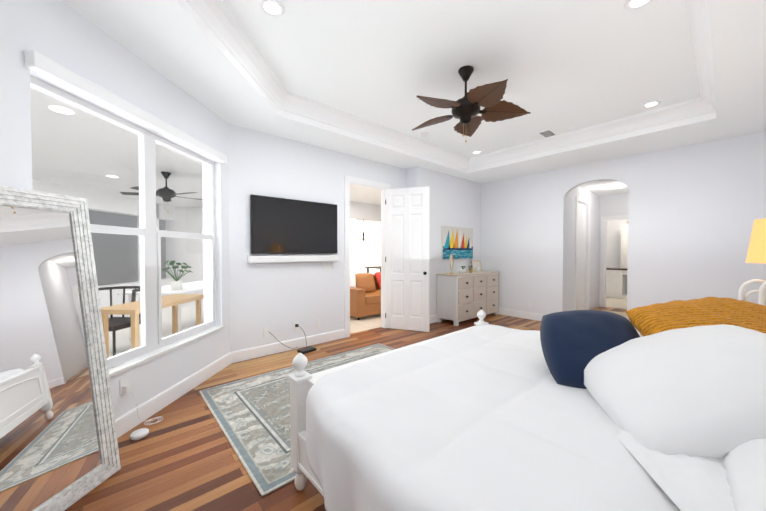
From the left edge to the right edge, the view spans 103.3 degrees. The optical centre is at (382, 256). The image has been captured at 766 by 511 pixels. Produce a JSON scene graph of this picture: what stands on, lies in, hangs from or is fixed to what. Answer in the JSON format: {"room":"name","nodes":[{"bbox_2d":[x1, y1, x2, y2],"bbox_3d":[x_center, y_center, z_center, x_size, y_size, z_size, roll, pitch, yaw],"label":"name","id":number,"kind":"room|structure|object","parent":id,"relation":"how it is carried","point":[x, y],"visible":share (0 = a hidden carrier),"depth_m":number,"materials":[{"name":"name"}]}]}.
{"room":"bedroom","nodes":[
{"label":"bedroom","id":0,"kind":"room"},
{"bbox_2d":[30,87,202,206],"bbox_3d":[-4.551,-1.526,4.494,4.980,0.140,12.100,0,1,4],"label":"ceiling","id":1,"kind":"structure","parent":0,"point":[65,160],"depth_m":4.45,"materials":[{"name":"white paint"}]},
{"bbox_2d":[49,106,73,113],"bbox_3d":[-3.133,-1.427,2.956,0.170,0.006,0.170,-1,1,-41],"label":"recessed light","id":2,"kind":"object","parent":1,"relation":"in","point":[60,110],"depth_m":2.96,"materials":[{"name":"white"}]},
{"bbox_2d":[120,171,202,211],"bbox_3d":[-3.792,-1.123,5.339,1.280,0.694,1.273,-1,1,-41],"label":"fan","id":3,"kind":"object","parent":1,"relation":"hanging from","point":[166,191],"depth_m":5.22,"materials":[{"name":"grey metal"}]},
{"bbox_2d":[32,179,203,307],"bbox_3d":[-4.551,-0.076,4.519,4.980,2.760,12.100,0,1,4],"label":"wall","id":4,"kind":"structure","parent":0,"point":[168,218],"depth_m":9.05,"materials":[{"name":"white paint"}]},
{"bbox_2d":[108,299,203,356],"bbox_3d":[-4.502,1.334,4.540,5.079,0.058,12.100,0,1,4],"label":"floor","id":5,"kind":"structure","parent":0,"point":[166,329],"depth_m":5.74,"materials":[{"name":"white"}]},
{"bbox_2d":[98,286,140,355],"bbox_3d":[-3.618,0.873,4.077,0.764,0.877,0.764,-1,1,-41],"label":"patio chair","id":6,"kind":"object","parent":5,"relation":"on","point":[113,321],"depth_m":4.07,"materials":[{"name":"black metal"}]},
{"bbox_2d":[101,294,203,357],"bbox_3d":[-2.878,0.939,3.882,0.500,0.750,1.200,0,1,4],"label":"bench","id":7,"kind":"object","parent":5,"relation":"on","point":[137,312],"depth_m":3.48,"materials":[{"name":"brown wood"}]},
{"bbox_2d":[117,280,203,338],"bbox_3d":[-3.519,0.909,5.675,1.000,0.750,2.100,0,1,4],"label":"patio table","id":8,"kind":"object","parent":5,"relation":"on","point":[189,290],"depth_m":4.81,"materials":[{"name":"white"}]},
{"bbox_2d":[161,260,192,289],"bbox_3d":[-3.409,0.302,5.014,0.431,0.485,0.543,-1,1,-41],"label":"plant","id":9,"kind":"object","parent":8,"relation":"on","point":[174,285],"depth_m":4.97,"materials":[{"name":"green plant"}]},
{"bbox_2d":[64,297,626,510],"bbox_3d":[0.871,1.272,8.162,15.620,0.060,12.520,-1,1,-41],"label":"floor","id":10,"kind":"structure","parent":0,"point":[182,455],"depth_m":2.05,"materials":[{"name":"brown wood"}]},
{"bbox_2d":[0,185,120,510],"bbox_3d":[-1.823,0.499,1.491,0.042,1.720,0.860,-7,0,6],"label":"floor mirror","id":11,"kind":"object","parent":10,"relation":"on","point":[59,450],"visible":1,"depth_m":1.64,"materials":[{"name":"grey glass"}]},
{"bbox_2d":[130,428,148,440],"bbox_3d":[-1.816,1.324,2.263,0.112,0.036,0.112,-1,1,-41],"label":"puck","id":12,"kind":"object","parent":10,"relation":"on","point":[141,433],"visible":1,"depth_m":2.24,"materials":[{"name":"white plastic"}]},
{"bbox_2d":[199,343,393,496],"bbox_3d":[-0.370,1.321,3.111,2.330,0.012,1.705,-1,1,-41],"label":"rug","id":13,"kind":"object","parent":10,"relation":"on","point":[252,416],"visible":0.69,"depth_m":2.53,"materials":[{"name":"grey fabric"}]},
{"bbox_2d":[297,346,315,353],"bbox_3d":[-1.053,1.292,4.193,0.140,0.035,0.220,1,1,41],"label":"box","id":14,"kind":"object","parent":10,"relation":"on","point":[305,350],"visible":1,"depth_m":4.16,"materials":[{"name":"black plastic"}]},
{"bbox_2d":[350,272,380,319],"bbox_3d":[0.016,0.805,7.136,2.269,0.909,1.027,-1,1,-41],"label":"leather sofa","id":15,"kind":"object","parent":10,"relation":"on","point":[365,294],"visible":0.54,"depth_m":6.34,"materials":[{"name":"brown leather"}]},
{"bbox_2d":[364,266,380,272],"bbox_3d":[0.594,0.670,12.406,2.200,1.000,1.580,-1,1,-41],"label":"dining set","id":16,"kind":"object","parent":10,"relation":"on","point":[375,267],"visible":0.04,"depth_m":12.21,"materials":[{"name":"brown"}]},
{"bbox_2d":[437,270,499,325],"bbox_3d":[1.810,0.799,6.260,1.590,0.950,0.518,-1,1,-41],"label":"dresser","id":17,"kind":"object","parent":10,"relation":"on","point":[467,295],"visible":0.98,"depth_m":5.87,"materials":[{"name":"white wood"}]},
{"bbox_2d":[448,253,454,273],"bbox_3d":[1.317,0.133,5.811,0.120,0.395,0.203,1,1,33],"label":"stand","id":18,"kind":"object","parent":17,"relation":"on","point":[451,261],"visible":1,"depth_m":5.80,"materials":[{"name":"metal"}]},
{"bbox_2d":[471,260,481,270],"bbox_3d":[2.058,0.199,6.672,0.300,0.240,0.018,-1,-11,-34],"label":"photo frame","id":19,"kind":"object","parent":17,"relation":"on","point":[474,263],"visible":0.67,"depth_m":6.67,"materials":[{"name":"beige wood"}]},
{"bbox_2d":[288,297,765,510],"bbox_3d":[0.955,0.628,1.611,2.350,1.450,2.220,-1,1,-41],"label":"bed","id":20,"kind":"object","parent":10,"relation":"on","point":[586,410],"visible":1,"depth_m":1.17,"materials":[{"name":"white fabric"}]},
{"bbox_2d":[306,324,680,510],"bbox_3d":[0.945,0.864,1.628,2.351,0.424,2.027,-1,1,-41],"label":"comforter","id":21,"kind":"object","parent":20,"relation":"on","point":[476,418],"depth_m":1.18,"materials":[{"name":"white fabric"}]},
{"bbox_2d":[606,269,617,297],"bbox_3d":[6.779,0.800,9.355,0.573,0.844,0.954,-1,1,-41],"label":"base cabinet","id":22,"kind":"object","parent":10,"relation":"on","point":[615,282],"depth_m":8.95,"materials":[{"name":"white wood"}]},
{"bbox_2d":[601,310,626,317],"bbox_3d":[4.650,1.270,6.204,1.950,0.010,0.700,-1,1,-41],"label":"runner rug","id":23,"kind":"object","parent":10,"relation":"on","point":[623,314],"visible":0.21,"depth_m":6.70,"materials":[{"name":"beige carpet"}]},
{"bbox_2d":[618,269,626,298],"bbox_3d":[7.343,0.811,8.717,0.573,0.844,0.750,-1,1,-41],"label":"base cabinet","id":24,"kind":"object","parent":10,"relation":"on","point":[622,273],"depth_m":8.82,"materials":[{"name":"white wood"}]},
{"bbox_3d":[2.638,1.007,1.945,0.580,0.680,0.480,-1,1,-41],"label":"nightstand","id":25,"kind":"object","parent":10,"relation":"on","visible":0},
{"bbox_2d":[739,279,765,305],"bbox_3d":[2.487,0.399,1.968,0.200,0.533,0.220,0,1,19],"label":"arches","id":26,"kind":"object","parent":25,"relation":"on","point":[760,291],"visible":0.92,"depth_m":2.04,"materials":[{"name":"white"}]},
{"bbox_2d":[746,219,765,262],"bbox_3d":[2.712,0.205,2.029,0.370,0.920,0.370,-1,1,-41],"label":"table lamp","id":27,"kind":"object","parent":25,"relation":"on","point":[756,253],"visible":1,"depth_m":2.06,"materials":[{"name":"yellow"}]},
{"bbox_2d":[0,0,765,418],"bbox_3d":[0.390,-0.235,8.546,15.797,2.940,13.770,-1,1,-41],"label":"wall","id":28,"kind":"structure","parent":0,"point":[694,210],"depth_m":4.23,"materials":[{"name":"white paint"}]},
{"bbox_2d":[119,376,130,394],"bbox_3d":[-1.953,0.984,2.307,0.040,0.115,0.070,0,1,4],"label":"outlet","id":29,"kind":"object","parent":28,"relation":"attached to","point":[125,386],"visible":1,"depth_m":2.29,"materials":[{"name":"white plastic"}]},
{"bbox_2d":[130,391,162,424],"bbox_3d":[-1.892,1.179,2.430,0.211,0.313,0.103,-1,1,-41],"label":"cord","id":30,"kind":"object","parent":29,"relation":"attached to","point":[149,419],"visible":1,"depth_m":2.42,"materials":[{"name":"white plastic"}]},
{"bbox_2d":[30,75,224,376],"bbox_3d":[-2.004,-0.115,2.650,0.155,1.940,1.856,0,1,4],"label":"window","id":31,"kind":"structure","parent":28,"relation":"in","point":[154,344],"depth_m":2.62,"materials":[{"name":"white plastic"}]},
{"bbox_2d":[24,50,226,162],"bbox_3d":[-1.918,-1.125,2.628,0.064,0.090,1.876,0,1,4],"label":"shade valance","id":32,"kind":"object","parent":31,"relation":"attached to","point":[39,63],"visible":1,"depth_m":2.12,"materials":[{"name":"white wood"}]},
{"bbox_2d":[263,327,268,336],"bbox_3d":[-1.553,1.004,4.029,0.070,0.115,0.006,-1,1,-41],"label":"outlet","id":33,"kind":"object","parent":28,"relation":"attached to","point":[265,332],"visible":0.93,"depth_m":4.02,"materials":[{"name":"white plastic"}]},
{"bbox_2d":[247,255,337,262],"bbox_3d":[-1.209,0.021,4.254,1.305,0.105,0.099,-1,1,-41],"label":"shelf","id":34,"kind":"object","parent":28,"relation":"attached to","point":[286,258],"visible":1,"depth_m":4.16,"materials":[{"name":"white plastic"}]},
{"bbox_2d":[250,194,336,253],"bbox_3d":[-1.203,-0.417,4.274,1.280,0.750,0.066,-1,1,-41],"label":"screen","id":35,"kind":"object","parent":28,"relation":"attached to","point":[284,226],"visible":1,"depth_m":4.18,"materials":[{"name":"black glass"}]},
{"bbox_2d":[294,322,298,330],"bbox_3d":[-1.223,1.000,4.305,0.070,0.115,0.030,-1,1,-41],"label":"outlet","id":36,"kind":"object","parent":28,"relation":"attached to","point":[296,326],"visible":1,"depth_m":4.30,"materials":[{"name":"white plastic"}]},
{"bbox_2d":[344,175,390,337],"bbox_3d":[-0.288,-0.003,5.215,0.990,2.590,0.160,-1,1,-41],"label":"door frame","id":37,"kind":"structure","parent":28,"relation":"attached to","point":[364,183],"depth_m":4.91,"materials":[{"name":"white wood"}]},
{"bbox_2d":[361,223,380,273],"bbox_3d":[0.289,-0.284,15.604,3.600,2.700,0.080,-1,1,-41],"label":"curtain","id":38,"kind":"object","parent":28,"relation":"attached to","point":[371,251],"visible":0.29,"depth_m":14.83,"materials":[{"name":"white fabric"}]},
{"bbox_2d":[115,308,642,437],"bbox_3d":[0.620,1.262,2.851,7.970,0.140,4.656,-1,1,-41],"label":"baseboard","id":39,"kind":"structure","parent":28,"relation":"attached to","point":[127,422],"depth_m":3.49,"materials":[{"name":"white wood"}]},
{"bbox_2d":[385,186,429,331],"bbox_3d":[0.418,0.044,5.294,0.799,2.475,0.109,0,1,22],"label":"door","id":40,"kind":"structure","parent":28,"relation":"in","point":[407,296],"depth_m":5.27,"materials":[{"name":"white wood"}]},
{"bbox_2d":[441,226,472,258],"bbox_3d":[1.576,-0.288,6.371,1.080,0.660,0.037,-1,1,-41],"label":"painting","id":41,"kind":"object","parent":28,"relation":"attached to","point":[457,242],"visible":1,"depth_m":6.31,"materials":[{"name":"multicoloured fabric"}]},
{"bbox_2d":[62,0,765,204],"bbox_3d":[0.863,-1.835,7.982,15.800,0.280,12.700,-1,1,-41],"label":"ceiling","id":42,"kind":"structure","parent":0,"point":[169,40],"depth_m":2.87,"materials":[{"name":"white paint"}]},
{"bbox_2d":[355,220,372,241],"bbox_3d":[-0.771,-1.168,11.956,0.760,1.190,0.664,-1,1,-41],"label":"chandelier","id":43,"kind":"object","parent":42,"relation":"hanging from","point":[363,234],"visible":1,"depth_m":11.94,"materials":[{"name":"black metal"}]},
{"bbox_2d":[173,0,717,172],"bbox_3d":[0.817,-1.737,3.038,5.320,0.250,3.350,-1,1,-41],"label":"crown molding","id":44,"kind":"structure","parent":42,"relation":"attached to","point":[218,25],"depth_m":3.70,"materials":[{"name":"white"}]},
{"bbox_2d":[223,0,700,157],"bbox_3d":[0.817,-1.882,3.035,5.420,0.040,3.450,-1,1,-41],"label":"ceiling","id":45,"kind":"structure","parent":0,"point":[563,66],"depth_m":2.83,"materials":[{"name":"white paint"}]},
{"bbox_2d":[259,0,284,16],"bbox_3d":[-0.822,-1.844,2.248,0.180,0.008,0.180,-1,1,-41],"label":"recessed light","id":46,"kind":"object","parent":45,"relation":"in","point":[273,8],"visible":1,"depth_m":2.24,"materials":[{"name":"white"}]},
{"bbox_2d":[420,132,428,136],"bbox_3d":[0.636,-1.871,4.644,0.130,0.035,0.130,-1,1,-41],"label":"smoke detector","id":47,"kind":"object","parent":45,"relation":"attached to","point":[423,134],"visible":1,"depth_m":4.61,"materials":[{"name":"white plastic"}]},
{"bbox_2d":[412,65,530,142],"bbox_3d":[0.784,-1.504,3.028,1.191,0.714,1.198,-1,1,-41],"label":"fan","id":48,"kind":"object","parent":45,"relation":"hanging from","point":[466,110],"visible":1,"depth_m":2.96,"materials":[{"name":"brown wood"}]},
{"bbox_2d":[537,129,557,137],"bbox_3d":[2.513,-1.882,4.635,0.320,0.014,0.180,-1,1,-41],"label":"ceiling vent","id":49,"kind":"object","parent":45,"relation":"in","point":[546,133],"visible":1,"depth_m":4.62,"materials":[{"name":"white metal"}]},
{"bbox_2d":[624,0,652,9],"bbox_3d":[1.852,-1.843,2.182,0.180,0.008,0.180,-1,1,-41],"label":"recessed light","id":50,"kind":"object","parent":45,"relation":"in","point":[633,4],"visible":1,"depth_m":2.21,"materials":[{"name":"white"}]},
{"bbox_2d":[642,100,660,107],"bbox_3d":[3.293,-1.869,3.723,0.180,0.008,0.180,-1,1,-41],"label":"recessed light","id":51,"kind":"object","parent":45,"relation":"in","point":[651,104],"visible":1,"depth_m":3.72,"materials":[{"name":"white"}]},
{"bbox_2d":[565,186,600,310],"bbox_3d":[4.380,-0.204,6.741,2.610,2.940,0.120,-1,1,-41],"label":"wall","id":52,"kind":"structure","parent":0,"point":[595,221],"depth_m":6.95,"materials":[{"name":"white paint"}]},
{"bbox_2d":[574,196,590,309],"bbox_3d":[4.393,-0.003,6.662,0.980,2.540,0.020,-1,1,-41],"label":"door","id":53,"kind":"structure","parent":52,"relation":"attached to","point":[580,227],"depth_m":6.77,"materials":[{"name":"white wood"}]},
{"bbox_2d":[579,180,628,195],"bbox_3d":[5.739,-1.616,7.158,5.230,0.230,3.600,-1,1,-41],"label":"ceiling","id":54,"kind":"structure","parent":0,"point":[596,187],"depth_m":6.64,"materials":[{"name":"white paint"}]},
{"bbox_2d":[598,180,617,183],"bbox_3d":[4.451,-1.476,5.968,0.300,0.010,0.320,-1,1,-41],"label":"ceiling vent","id":55,"kind":"object","parent":54,"relation":"in","point":[606,182],"visible":0.64,"depth_m":5.97,"materials":[{"name":"white metal"}]},
{"bbox_2d":[601,193,628,306],"bbox_3d":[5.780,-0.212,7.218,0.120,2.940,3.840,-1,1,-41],"label":"wall","id":56,"kind":"structure","parent":0,"point":[610,205],"depth_m":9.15,"materials":[{"name":"white paint"}]},
{"bbox_2d":[600,215,627,306],"bbox_3d":[5.748,0.139,7.155,0.020,2.240,1.020,-1,1,-41],"label":"door frame","id":57,"kind":"structure","parent":56,"relation":"attached to","point":[603,219],"depth_m":7.49,"materials":[{"name":"white"}]},
{"bbox_2d":[618,229,627,268],"bbox_3d":[7.422,-0.237,8.803,0.309,1.165,0.800,-1,1,-41],"label":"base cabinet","id":58,"kind":"object","parent":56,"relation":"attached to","point":[624,232],"depth_m":8.93,"materials":[{"name":"white"}]}
]}

